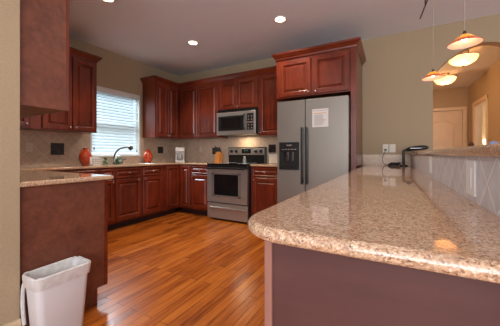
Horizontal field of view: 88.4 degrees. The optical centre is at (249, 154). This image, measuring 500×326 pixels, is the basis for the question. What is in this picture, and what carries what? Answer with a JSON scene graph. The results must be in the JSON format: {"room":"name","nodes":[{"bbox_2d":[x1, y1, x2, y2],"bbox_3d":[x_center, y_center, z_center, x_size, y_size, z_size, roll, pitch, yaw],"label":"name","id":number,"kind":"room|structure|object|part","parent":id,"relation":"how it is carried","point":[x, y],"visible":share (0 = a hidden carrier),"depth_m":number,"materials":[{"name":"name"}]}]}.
{"room":"kitchen","nodes":[
{"label":"kitchen","id":0,"kind":"room"},
{"bbox_2d":[0,0,19,325],"bbox_3d":[-2.388,-0.300,1.683,2.185,2.740,0.620,0,0,29],"label":"wall","id":1,"kind":"structure","parent":0,"point":[9,9],"depth_m":1.39,"materials":[{"name":"beige paint"}]},
{"bbox_2d":[3,318,20,325],"bbox_3d":[-1.421,0.991,1.153,0.020,0.158,0.620,0,0,29],"label":"baseboard","id":2,"kind":"structure","parent":1,"relation":"attached to","point":[17,322],"depth_m":1.40,"materials":[{"name":"white wood"}]},
{"bbox_2d":[20,0,68,117],"bbox_3d":[-2.001,-0.835,2.001,1.768,1.110,0.309,0,0,29],"label":"upper cabinet","id":3,"kind":"object","parent":1,"relation":"attached to","point":[44,24],"visible":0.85,"depth_m":1.56,"materials":[{"name":"brown wood"}]},
{"bbox_2d":[69,36,177,162],"bbox_3d":[-2.422,-0.300,4.027,0.125,2.740,3.700,0,0,29],"label":"wall","id":4,"kind":"structure","parent":0,"point":[115,71],"depth_m":4.35,"materials":[{"name":"beige paint"}]},
{"bbox_2d":[20,117,29,128],"bbox_3d":[-2.778,-0.800,2.852,0.377,1.000,0.438,0,0,29],"label":"upper cabinet","id":5,"kind":"object","parent":4,"relation":"attached to","point":[24,122],"visible":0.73,"depth_m":2.92,"materials":[{"name":"brown wood"}]},
{"bbox_2d":[20,55,96,133],"bbox_3d":[-2.487,-0.800,3.384,0.377,1.000,0.770,0,0,29],"label":"upper cabinet","id":6,"kind":"object","parent":4,"relation":"attached to","point":[81,117],"visible":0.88,"depth_m":3.43,"materials":[{"name":"brown wood"}]},
{"bbox_3d":[-2.407,-0.791,3.216,0.020,0.954,0.329,0,0,29],"label":"door","id":7,"kind":"part","parent":6,"relation":"part of","materials":[{"name":"brown wood"}]},
{"bbox_3d":[-2.250,-0.791,3.503,0.020,0.954,0.309,0,0,29],"label":"door","id":8,"kind":"part","parent":6,"relation":"part of","materials":[{"name":"brown wood"}]},
{"bbox_2d":[69,47,101,62],"bbox_3d":[-2.579,-1.337,3.213,0.380,0.085,1.262,0,0,29],"label":"crown molding","id":9,"kind":"structure","parent":4,"relation":"attached to","point":[72,51],"depth_m":3.48,"materials":[{"name":"brown wood"}]},
{"bbox_2d":[20,130,177,166],"bbox_3d":[-2.364,-0.073,3.995,0.008,0.458,3.460,0,0,29],"label":"backsplash","id":10,"kind":"structure","parent":4,"relation":"attached to","point":[41,141],"depth_m":3.62,"materials":[{"name":"beige tile"}]},
{"bbox_2d":[26,143,31,151],"bbox_3d":[-2.774,-0.085,3.227,0.009,0.115,0.070,0,0,29],"label":"outlet plate","id":11,"kind":"object","parent":10,"relation":"attached to","point":[28,145],"visible":1,"depth_m":3.22,"materials":[{"name":"beige plastic"}]},
{"bbox_2d":[51,143,63,154],"bbox_3d":[-2.622,-0.070,3.503,0.010,0.160,0.160,0,0,29],"label":"accent tile","id":12,"kind":"structure","parent":10,"relation":"attached to","point":[56,148],"depth_m":3.50,"materials":[{"name":"tile"}]},
{"bbox_2d":[158,147,162,152],"bbox_3d":[-1.766,-0.080,5.069,0.010,0.130,0.130,0,0,29],"label":"accent tile","id":13,"kind":"structure","parent":10,"relation":"attached to","point":[160,149],"depth_m":5.07,"materials":[{"name":"tile"}]},
{"bbox_2d":[92,93,136,151],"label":"window","id":14,"kind":"structure","parent":4,"relation":"in","point":[136,101],"depth_m":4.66,"materials":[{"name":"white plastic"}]},
{"bbox_2d":[92,88,138,154],"bbox_3d":[-2.230,-0.505,4.292,0.068,1.050,0.835,0,0,29],"label":"window blind","id":15,"kind":"object","parent":14,"relation":"attached to","point":[111,144],"visible":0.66,"depth_m":4.28,"materials":[{"name":"white plastic"}]},
{"bbox_3d":[-2.237,0.012,4.296,0.042,0.016,0.825,0,0,29],"label":"rail","id":16,"kind":"part","parent":15,"relation":"part of","materials":[{"name":"white plastic"}]},
{"bbox_2d":[90,86,140,156],"bbox_3d":[-2.228,-0.510,4.291,0.093,1.100,0.885,0,0,29],"label":"trim","id":17,"kind":"structure","parent":4,"relation":"attached to","point":[100,87],"depth_m":4.49,"materials":[{"name":"white plastic"}]},
{"bbox_2d":[143,81,178,138],"bbox_3d":[-1.669,-0.800,4.879,0.377,1.000,0.580,0,0,29],"label":"upper cabinet","id":18,"kind":"object","parent":4,"relation":"attached to","point":[160,100],"visible":1,"depth_m":4.68,"materials":[{"name":"brown wood"}]},
{"bbox_3d":[-1.602,-0.791,4.688,0.020,0.954,0.264,0,0,29],"label":"door","id":19,"kind":"part","parent":18,"relation":"part of","materials":[{"name":"brown wood"}]},
{"bbox_3d":[-1.470,-0.791,4.929,0.020,0.954,0.269,0,0,29],"label":"door","id":20,"kind":"part","parent":18,"relation":"part of","materials":[{"name":"brown wood"}]},
{"bbox_2d":[140,66,276,87],"bbox_3d":[-0.712,-1.337,4.325,2.589,0.085,0.630,0,0,29],"label":"crown molding","id":21,"kind":"structure","parent":18,"relation":"attached to","point":[273,69],"depth_m":4.56,"materials":[{"name":"brown wood"}]},
{"bbox_2d":[83,207,264,325],"bbox_3d":[1.164,1.095,2.669,7.720,0.050,12.200,0,0,29],"label":"floor","id":22,"kind":"structure","parent":0,"point":[179,268],"depth_m":2.25,"materials":[{"name":"brown wood"}]},
{"bbox_2d":[20,256,90,325],"bbox_3d":[-1.132,0.865,1.519,0.185,0.407,0.303,0,0,29],"label":"waste bin","id":23,"kind":"object","parent":22,"relation":"on","point":[56,292],"visible":1,"depth_m":1.47,"materials":[{"name":"plastic"}]},
{"bbox_2d":[20,180,107,325],"bbox_3d":[-1.847,0.628,2.050,1.552,0.883,0.541,0,0,29],"label":"base cabinet","id":24,"kind":"object","parent":22,"relation":"on","point":[58,222],"visible":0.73,"depth_m":1.66,"materials":[{"name":"brown wood"}]},
{"bbox_2d":[20,162,222,186],"bbox_3d":[-1.403,0.171,3.465,2.186,0.030,3.450,0,0,29],"label":"countertop","id":25,"kind":"structure","parent":24,"relation":"on","point":[30,176],"depth_m":1.96,"materials":[{"name":"stone"}]},
{"bbox_2d":[79,148,91,164],"bbox_3d":[-2.336,0.035,3.648,0.165,0.241,0.165,0,0,29],"label":"vase","id":26,"kind":"object","parent":25,"relation":"on","point":[85,154],"visible":0.93,"depth_m":3.60,"materials":[{"name":"red ceramic"}]},
{"bbox_2d":[90,157,100,164],"bbox_3d":[-2.179,0.098,3.626,0.067,0.115,0.120,0,0,29],"label":"napkin holder","id":27,"kind":"object","parent":25,"relation":"on","point":[93,160],"visible":0.93,"depth_m":3.60,"materials":[{"name":"white plastic"}]},
{"bbox_2d":[114,154,122,163],"bbox_3d":[-2.087,0.073,4.082,0.136,0.164,0.136,0,0,29],"label":"jar","id":28,"kind":"object","parent":25,"relation":"on","point":[118,159],"visible":1,"depth_m":4.04,"materials":[{"name":"green glass"}]},
{"bbox_2d":[113,145,132,163],"bbox_3d":[-2.025,0.009,4.151,0.375,0.293,0.193,0,0,29],"label":"faucet","id":29,"kind":"object","parent":25,"relation":"on","point":[129,147],"visible":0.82,"depth_m":4.12,"materials":[{"name":"metal"}]},
{"bbox_3d":[-2.080,0.015,4.130,0.302,0.281,0.051,0,0,17],"label":"spout","id":30,"kind":"part","parent":29,"relation":"part of","materials":[{"name":"metal"}]},
{"bbox_2d":[143,150,152,162],"bbox_3d":[-1.851,0.038,4.660,0.165,0.236,0.165,0,0,29],"label":"vase","id":31,"kind":"object","parent":25,"relation":"on","point":[147,156],"visible":1,"depth_m":4.61,"materials":[{"name":"red ceramic"}]},
{"bbox_2d":[175,147,184,161],"bbox_3d":[-1.384,0.013,5.078,0.170,0.285,0.245,0,0,-16],"label":"coffee maker","id":32,"kind":"object","parent":25,"relation":"on","point":[179,151],"visible":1,"depth_m":5.01,"materials":[{"name":"white plastic"}]},
{"bbox_2d":[214,146,222,162],"bbox_3d":[-0.590,0.000,4.788,0.121,0.311,0.135,0,0,29],"label":"knife block","id":33,"kind":"object","parent":25,"relation":"on","point":[218,156],"visible":1,"depth_m":4.75,"materials":[{"name":"brown wood"}]},
{"bbox_2d":[52,168,98,173],"bbox_3d":[-2.439,0.630,3.170,0.648,0.880,0.820,0,0,29],"label":"base cabinet","id":34,"kind":"object","parent":22,"relation":"on","point":[94,170],"visible":0.02,"depth_m":3.22,"materials":[{"name":"brown wood"}]},
{"bbox_3d":[-2.095,0.277,3.203,0.020,0.133,0.386,0,0,29],"label":"drawer","id":35,"kind":"part","parent":34,"relation":"part of","materials":[{"name":"brown wood"}]},
{"bbox_2d":[99,166,140,230],"bbox_3d":[-2.084,0.630,3.819,0.648,0.880,0.656,0,0,29],"label":"base cabinet","id":36,"kind":"object","parent":22,"relation":"on","point":[124,190],"visible":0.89,"depth_m":3.71,"materials":[{"name":"brown wood"}]},
{"bbox_3d":[-1.935,0.277,3.495,0.020,0.133,0.201,0,0,29],"label":"drawer","id":37,"kind":"part","parent":36,"relation":"part of","materials":[{"name":"brown wood"}]},
{"bbox_3d":[-1.935,0.649,3.495,0.020,0.578,0.201,0,0,29],"label":"door","id":38,"kind":"part","parent":36,"relation":"part of","materials":[{"name":"brown wood"}]},
{"bbox_3d":[-1.783,0.277,3.773,0.020,0.133,0.416,0,0,29],"label":"drawer","id":39,"kind":"part","parent":36,"relation":"part of","materials":[{"name":"brown wood"}]},
{"bbox_3d":[-1.783,0.649,3.773,0.020,0.578,0.416,0,0,29],"label":"door","id":40,"kind":"part","parent":36,"relation":"part of","materials":[{"name":"brown wood"}]},
{"bbox_2d":[138,165,164,221],"bbox_3d":[-1.810,0.630,4.319,0.648,0.880,0.480,0,0,29],"label":"base cabinet","id":41,"kind":"object","parent":22,"relation":"on","point":[152,177],"visible":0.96,"depth_m":4.16,"materials":[{"name":"brown wood"}]},
{"bbox_3d":[-1.573,0.277,4.157,0.020,0.133,0.381,0,0,29],"label":"drawer","id":42,"kind":"part","parent":41,"relation":"part of","materials":[{"name":"brown wood"}]},
{"bbox_3d":[-1.573,0.649,4.157,0.020,0.578,0.381,0,0,29],"label":"door","id":43,"kind":"part","parent":41,"relation":"part of","materials":[{"name":"brown wood"}]},
{"bbox_2d":[162,164,178,215],"bbox_3d":[-1.616,0.630,4.675,0.648,0.880,0.328,0,0,29],"label":"base cabinet","id":44,"kind":"object","parent":22,"relation":"on","point":[171,171],"visible":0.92,"depth_m":4.52,"materials":[{"name":"brown wood"}]},
{"bbox_3d":[-1.360,0.574,4.546,0.020,0.728,0.276,0,0,29],"label":"door","id":45,"kind":"part","parent":44,"relation":"part of","materials":[{"name":"brown wood"}]},
{"bbox_2d":[179,164,192,212],"bbox_3d":[-1.036,0.630,4.875,0.273,0.880,0.620,0,0,29],"label":"base cabinet","id":46,"kind":"object","parent":22,"relation":"on","point":[184,170],"visible":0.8,"depth_m":4.60,"materials":[{"name":"brown wood"}]},
{"bbox_3d":[-1.168,0.574,4.606,0.216,0.728,0.020,0,0,29],"label":"door","id":47,"kind":"part","parent":46,"relation":"part of","materials":[{"name":"brown wood"}]},
{"bbox_2d":[191,165,208,215],"bbox_3d":[-0.726,0.630,4.690,0.445,0.880,0.648,0,0,29],"label":"base cabinet","id":48,"kind":"object","parent":22,"relation":"on","point":[199,203],"visible":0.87,"depth_m":4.45,"materials":[{"name":"brown wood"}]},
{"bbox_3d":[-0.871,0.277,4.443,0.389,0.133,0.020,0,0,29],"label":"drawer","id":49,"kind":"part","parent":48,"relation":"part of","materials":[{"name":"brown wood"}]},
{"bbox_3d":[-0.871,0.649,4.443,0.389,0.578,0.020,0,0,29],"label":"door","id":50,"kind":"part","parent":48,"relation":"part of","materials":[{"name":"brown wood"}]},
{"bbox_2d":[207,147,266,221],"bbox_3d":[-0.217,0.458,4.346,0.766,1.165,0.759,0,0,29],"label":"range","id":51,"kind":"object","parent":22,"relation":"on","point":[228,183],"visible":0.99,"depth_m":4.08,"materials":[{"name":"silver metal"}]},
{"bbox_3d":[-0.385,0.227,4.040,0.698,0.035,0.061,0,0,29],"label":"oven handle","id":52,"kind":"part","parent":51,"relation":"part of","materials":[{"name":"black metal"}]},
{"bbox_3d":[-0.380,0.863,4.057,0.674,0.023,0.029,0,0,29],"label":"drawer pull","id":53,"kind":"part","parent":51,"relation":"part of","materials":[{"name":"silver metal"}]},
{"bbox_3d":[-0.365,0.506,4.075,0.754,0.537,0.040,0,0,29],"label":"oven door","id":54,"kind":"part","parent":51,"relation":"part of","materials":[{"name":"silver metal"}]},
{"bbox_3d":[-0.364,0.913,4.077,0.754,0.243,0.035,0,0,29],"label":"storage drawer","id":55,"kind":"part","parent":51,"relation":"part of","materials":[{"name":"silver metal"}]},
{"bbox_2d":[207,162,260,164],"bbox_3d":[-0.225,0.161,4.332,0.766,0.018,0.635,0,0,29],"label":"cooktop","id":56,"kind":"object","parent":51,"relation":"in","point":[224,163],"depth_m":4.14,"materials":[{"name":"black glass"}]},
{"bbox_3d":[-0.072,-0.046,4.611,0.718,0.123,0.008,0,0,29],"label":"control panel","id":57,"kind":"part","parent":51,"relation":"part of","materials":[{"name":"silver metal"}]},
{"bbox_2d":[251,166,276,215],"bbox_3d":[0.364,0.630,4.093,0.486,0.880,0.648,0,0,29],"label":"base cabinet","id":58,"kind":"object","parent":22,"relation":"on","point":[263,179],"visible":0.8,"depth_m":3.86,"materials":[{"name":"brown wood"}]},
{"bbox_2d":[250,163,276,166],"bbox_3d":[0.367,0.171,4.103,0.486,0.030,0.632,0,0,29],"label":"countertop","id":59,"kind":"structure","parent":58,"relation":"on","point":[261,164],"depth_m":3.84,"materials":[{"name":"stone"}]},
{"bbox_2d":[269,155,276,163],"bbox_3d":[0.448,0.083,4.183,0.240,0.145,0.180,0,0,29],"label":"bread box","id":60,"kind":"object","parent":59,"relation":"on","point":[272,158],"visible":0.48,"depth_m":4.13,"materials":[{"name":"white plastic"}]},
{"bbox_3d":[0.229,0.277,3.841,0.431,0.133,0.020,0,0,29],"label":"drawer","id":61,"kind":"part","parent":58,"relation":"part of","materials":[{"name":"brown wood"}]},
{"bbox_2d":[277,95,350,203],"bbox_3d":[0.951,0.177,3.580,0.903,1.745,0.905,0,0,29],"label":"refrigerator","id":62,"kind":"object","parent":22,"relation":"on","point":[309,157],"visible":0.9,"depth_m":3.23,"materials":[{"name":"silver metal"}]},
{"bbox_3d":[0.546,0.135,3.387,0.378,1.660,0.057,0,0,29],"label":"freezer door","id":63,"kind":"part","parent":62,"relation":"part of","materials":[{"name":"metal"}]},
{"bbox_3d":[0.662,0.020,3.258,0.028,0.720,0.061,0,0,29],"label":"handle","id":64,"kind":"part","parent":62,"relation":"part of","materials":[{"name":"black plastic"}]},
{"bbox_3d":[0.713,0.020,3.230,0.028,0.720,0.061,0,0,29],"label":"handle","id":65,"kind":"part","parent":62,"relation":"part of","materials":[{"name":"black plastic"}]},
{"bbox_2d":[312,108,327,126],"bbox_3d":[0.867,-0.448,3.176,0.197,0.225,0.003,0,0,29],"label":"paper notice","id":66,"kind":"object","parent":62,"relation":"attached to","point":[319,116],"visible":1,"depth_m":3.17,"materials":[{"name":"white paper"}]},
{"bbox_3d":[0.945,0.135,3.169,0.518,1.660,0.057,0,0,29],"label":"fridge door","id":67,"kind":"part","parent":62,"relation":"part of","materials":[{"name":"metal"}]},
{"bbox_2d":[271,37,365,170],"bbox_3d":[0.993,-0.155,3.650,1.142,2.450,0.822,0,0,29],"label":"tall cabinet","id":68,"kind":"object","parent":22,"relation":"on","point":[333,72],"visible":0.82,"depth_m":3.30,"materials":[{"name":"brown wood"}]},
{"bbox_3d":[0.599,-1.022,3.457,0.439,0.481,0.020,0,0,29],"label":"door","id":69,"kind":"part","parent":68,"relation":"part of","materials":[{"name":"brown wood"}]},
{"bbox_3d":[0.993,-1.337,3.650,1.142,0.085,0.822,0,0,29],"label":"crown","id":70,"kind":"part","parent":68,"relation":"part of","materials":[{"name":"brown wood"}]},
{"bbox_3d":[1.012,-1.022,3.231,0.441,0.481,0.020,0,0,29],"label":"door","id":71,"kind":"part","parent":68,"relation":"part of","materials":[{"name":"brown wood"}]},
{"bbox_3d":[1.433,-0.115,3.439,0.063,2.370,0.770,0,0,29],"label":"panel","id":72,"kind":"part","parent":68,"relation":"part of","materials":[{"name":"brown wood"}]},
{"bbox_2d":[248,165,499,325],"bbox_3d":[1.069,0.613,2.027,0.580,0.914,3.614,0,0,29],"label":"kitchen island","id":73,"kind":"object","parent":22,"relation":"on","point":[367,245],"visible":0.99,"depth_m":0.56,"materials":[{"name":"stone"}]},
{"bbox_3d":[0.050,0.630,0.659,0.021,0.880,0.020,0,0,29],"label":"corner trim","id":74,"kind":"part","parent":73,"relation":"part of","materials":[{"name":"brown wood"}]},
{"bbox_2d":[382,149,400,165],"bbox_3d":[1.918,0.042,3.505,0.118,0.228,0.240,0,0,-32],"label":"power cord","id":75,"kind":"object","parent":73,"relation":"on","point":[391,163],"visible":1,"depth_m":3.46,"materials":[{"name":"black plastic"}]},
{"bbox_2d":[399,145,428,165],"bbox_3d":[2.113,0.022,3.321,0.320,0.267,0.106,0,0,29],"label":"desk lamp","id":76,"kind":"object","parent":73,"relation":"on","point":[420,147],"visible":0.99,"depth_m":3.31,"materials":[{"name":"black plastic"}]},
{"bbox_3d":[2.030,0.037,3.368,0.060,0.216,0.030,0,0,34],"label":"stem","id":77,"kind":"part","parent":76,"relation":"part of","materials":[{"name":"black plastic"}]},
{"bbox_2d":[69,0,499,75],"bbox_3d":[-0.012,-1.695,0.520,7.720,0.050,7.300,0,0,29],"label":"ceiling","id":78,"kind":"structure","parent":0,"point":[154,33],"depth_m":3.31,"materials":[{"name":"paint"}]},
{"bbox_2d":[102,0,115,2],"bbox_3d":[-1.527,-1.665,2.751,0.170,0.010,0.170,0,0,29],"label":"recessed light","id":79,"kind":"object","parent":78,"relation":"in","point":[107,1],"visible":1,"depth_m":2.80,"materials":[{"name":"white"}]},
{"bbox_2d":[187,40,198,44],"bbox_3d":[-0.856,-1.665,3.853,0.170,0.010,0.170,0,0,29],"label":"recessed light","id":80,"kind":"object","parent":78,"relation":"in","point":[190,42],"visible":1,"depth_m":3.83,"materials":[{"name":"white"}]},
{"bbox_2d":[273,16,286,22],"bbox_3d":[0.373,-1.665,3.182,0.170,0.010,0.170,0,0,29],"label":"recessed light","id":81,"kind":"object","parent":78,"relation":"in","point":[279,19],"visible":1,"depth_m":3.17,"materials":[{"name":"white plastic"}]},
{"bbox_2d":[419,0,427,18],"bbox_3d":[1.494,-1.576,1.992,0.044,0.186,1.836,0,0,24],"label":"rail","id":82,"kind":"object","parent":78,"relation":"attached to","point":[426,1],"visible":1,"depth_m":2.62,"materials":[{"name":"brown metal"}]},
{"bbox_2d":[422,69,444,80],"bbox_3d":[1.636,-1.079,2.297,0.172,0.806,0.172,0,0,29],"label":"pendant lamp","id":83,"kind":"object","parent":82,"relation":"hanging from","point":[433,75],"visible":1,"depth_m":2.30,"materials":[{"name":"glass"}]},
{"bbox_2d":[447,0,482,49],"bbox_3d":[1.319,-1.079,1.581,0.172,0.806,0.172,0,0,29],"label":"pendant lamp","id":84,"kind":"object","parent":82,"relation":"hanging from","point":[466,40],"visible":1,"depth_m":1.58,"materials":[{"name":"glass"}]},
{"bbox_3d":[1.319,-1.119,1.581,0.004,0.725,0.004,0,0,29],"label":"cord","id":85,"kind":"part","parent":84,"relation":"part of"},
{"bbox_3d":[1.319,-0.720,1.581,0.112,0.033,0.112,0,0,29],"label":"lamp shade","id":86,"kind":"part","parent":84,"relation":"part of","materials":[{"name":"orange glass"}]},
{"bbox_2d":[178,13,499,165],"bbox_3d":[1.823,-0.300,3.744,7.595,2.740,0.120,0,0,29],"label":"wall","id":87,"kind":"structure","parent":0,"point":[397,105],"depth_m":3.53,"materials":[{"name":"beige paint"}]},
{"bbox_2d":[179,82,228,139],"bbox_3d":[-0.915,-0.800,4.958,0.961,1.000,0.377,0,0,29],"label":"upper cabinet","id":88,"kind":"object","parent":87,"relation":"attached to","point":[198,104],"visible":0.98,"depth_m":4.80,"materials":[{"name":"brown wood"}]},
{"bbox_3d":[-1.184,-0.791,4.933,0.424,0.954,0.020,0,0,29],"label":"door","id":89,"kind":"part","parent":88,"relation":"part of","materials":[{"name":"brown wood"}]},
{"bbox_3d":[-0.784,-0.791,4.715,0.472,0.954,0.020,0,0,29],"label":"door","id":90,"kind":"part","parent":88,"relation":"part of","materials":[{"name":"brown wood"}]},
{"bbox_2d":[178,136,276,162],"bbox_3d":[-0.380,-0.090,4.877,2.627,0.520,0.008,0,0,29],"label":"backsplash","id":91,"kind":"structure","parent":87,"relation":"attached to","point":[191,154],"depth_m":5.01,"materials":[{"name":"beige tile"}]},
{"bbox_2d":[268,144,275,152],"bbox_3d":[0.382,-0.095,4.449,0.140,0.140,0.010,0,0,29],"label":"accent tile","id":92,"kind":"structure","parent":91,"relation":"attached to","point":[271,148],"depth_m":4.44,"materials":[{"name":"tile"}]},
{"bbox_2d":[219,75,257,109],"bbox_3d":[-0.147,-1.032,4.538,0.786,0.535,0.377,0,0,29],"label":"upper cabinet","id":93,"kind":"object","parent":87,"relation":"attached to","point":[240,92],"visible":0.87,"depth_m":4.38,"materials":[{"name":"brown wood"}]},
{"bbox_3d":[-0.389,-1.024,4.499,0.379,0.489,0.020,0,0,29],"label":"door","id":94,"kind":"part","parent":93,"relation":"part of","materials":[{"name":"brown wood"}]},
{"bbox_2d":[217,107,258,136],"bbox_3d":[-0.156,-0.542,4.472,0.762,0.442,0.483,0,0,29],"label":"microwave","id":95,"kind":"object","parent":93,"relation":"attached to","point":[239,122],"visible":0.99,"depth_m":4.27,"materials":[{"name":"silver metal"}]},
{"bbox_3d":[-0.050,-1.024,4.313,0.379,0.489,0.020,0,0,29],"label":"door","id":96,"kind":"part","parent":93,"relation":"part of","materials":[{"name":"brown wood"}]},
{"bbox_2d":[258,72,280,136],"bbox_3d":[0.423,-0.800,4.226,0.510,1.000,0.377,0,0,29],"label":"upper cabinet","id":97,"kind":"object","parent":87,"relation":"attached to","point":[267,83],"visible":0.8,"depth_m":4.12,"materials":[{"name":"brown wood"}]},
{"bbox_2d":[383,144,387,151],"bbox_3d":[1.910,-0.080,3.623,0.072,0.115,0.009,0,0,29],"label":"outlet plate","id":98,"kind":"object","parent":87,"relation":"attached to","point":[385,146],"visible":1,"depth_m":3.62,"materials":[{"name":"white plastic"}]},
{"bbox_2d":[363,155,410,165],"bbox_3d":[1.919,0.082,3.614,0.614,0.147,0.016,0,0,29],"label":"backsplash","id":99,"kind":"structure","parent":87,"relation":"attached to","point":[367,159],"depth_m":3.62,"materials":[{"name":"tile"}]},
{"bbox_2d":[389,144,395,151],"bbox_3d":[1.985,-0.080,3.583,0.076,0.115,0.009,0,0,29],"label":"outlet plate","id":100,"kind":"object","parent":87,"relation":"attached to","point":[392,147],"visible":1,"depth_m":3.58,"materials":[{"name":"white plastic"}]},
{"bbox_2d":[433,87,468,146],"bbox_3d":[3.898,-0.205,6.188,2.100,2.550,0.100,0,0,29],"label":"wall","id":101,"kind":"structure","parent":0,"point":[451,97],"depth_m":5.76,"materials":[{"name":"beige paint"}]},
{"bbox_2d":[433,110,461,149],"bbox_3d":[4.363,0.045,5.892,0.800,2.050,0.115,0,0,29],"label":"door","id":102,"kind":"structure","parent":101,"relation":"in","point":[447,125],"depth_m":5.83,"materials":[{"name":"beige wood"}]},
{"bbox_3d":[4.367,-0.335,5.899,0.580,0.910,0.011,0,0,29],"label":"panel","id":103,"kind":"part","parent":102,"relation":"part of","materials":[{"name":"white wood"}]},
{"bbox_2d":[433,106,466,146],"bbox_3d":[4.352,0.010,5.872,0.940,2.120,0.020,0,0,29],"label":"trim","id":104,"kind":"structure","parent":101,"relation":"attached to","point":[464,108],"depth_m":5.67,"materials":[{"name":"white wood"}]},
{"bbox_2d":[433,45,499,89],"bbox_3d":[4.136,-1.505,4.331,4.300,0.050,3.130,0,0,29],"label":"ceiling","id":105,"kind":"structure","parent":0,"point":[489,55],"depth_m":4.45,"materials":[{"name":"paint"}]},
{"bbox_2d":[434,72,456,85],"bbox_3d":[3.589,-1.366,4.728,0.352,0.226,0.352,0,0,29],"label":"bowl light","id":106,"kind":"object","parent":105,"relation":"attached to","point":[447,79],"visible":0.85,"depth_m":4.64,"materials":[{"name":"glass"}]},
{"bbox_3d":[3.589,-1.339,4.728,0.336,0.120,0.336,0,0,29],"label":"lamp shade","id":107,"kind":"part","parent":106,"relation":"part of","materials":[{"name":"white glass"}]},
{"bbox_2d":[448,50,479,66],"bbox_3d":[3.068,-1.366,3.702,0.360,0.226,0.360,0,0,29],"label":"bowl light","id":108,"kind":"object","parent":105,"relation":"attached to","point":[464,58],"visible":0.83,"depth_m":3.61,"materials":[{"name":"glass"}]},
{"bbox_2d":[482,104,485,144],"bbox_3d":[5.957,-0.205,5.347,2.080,2.550,0.100,0,0,29],"label":"wall","id":109,"kind":"structure","parent":0,"point":[484,106],"depth_m":5.71,"materials":[{"name":"beige paint"}]},
{"bbox_2d":[469,60,499,142],"bbox_3d":[4.145,-0.205,4.327,0.120,2.550,3.130,0,0,29],"label":"wall","id":110,"kind":"structure","parent":0,"point":[488,83],"depth_m":4.40,"materials":[{"name":"beige paint"}]},
{"bbox_2d":[472,94,487,145],"bbox_3d":[4.436,0.010,4.880,0.140,2.120,0.920,0,0,29],"label":"trim","id":111,"kind":"structure","parent":110,"relation":"attached to","point":[476,106],"depth_m":5.20,"materials":[{"name":"white wood"}]},
{"bbox_3d":[1.373,0.539,1.847,0.124,1.062,3.639,0,0,29],"label":"wall","id":112,"kind":"structure","parent":0,"visible":0},
{"bbox_2d":[409,143,499,156],"bbox_3d":[1.458,-0.009,1.766,0.418,0.034,3.698,0,0,29],"label":"bar","id":113,"kind":"object","parent":112,"relation":"on","point":[490,150],"visible":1,"depth_m":0.83,"materials":[{"name":"stone"}]},
{"bbox_2d":[411,155,499,215],"bbox_3d":[1.307,0.082,1.874,0.016,0.148,3.623,0,0,29],"label":"backsplash","id":114,"kind":"structure","parent":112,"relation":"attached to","point":[450,171],"depth_m":0.94,"materials":[{"name":"tile"}]},
{"bbox_2d":[429,156,431,172],"bbox_3d":[1.225,0.070,1.746,0.005,0.116,0.104,0,0,29],"label":"outlet plate","id":115,"kind":"object","parent":114,"relation":"attached to","point":[430,157],"visible":1,"depth_m":1.73,"materials":[{"name":"white plastic"}]},
{"bbox_2d":[466,160,475,196],"bbox_3d":[0.744,0.080,0.867,0.005,0.116,0.104,0,0,29],"label":"outlet plate","id":116,"kind":"object","parent":114,"relation":"attached to","point":[470,165],"visible":1,"depth_m":0.85,"materials":[{"name":"white plastic"}]}
]}

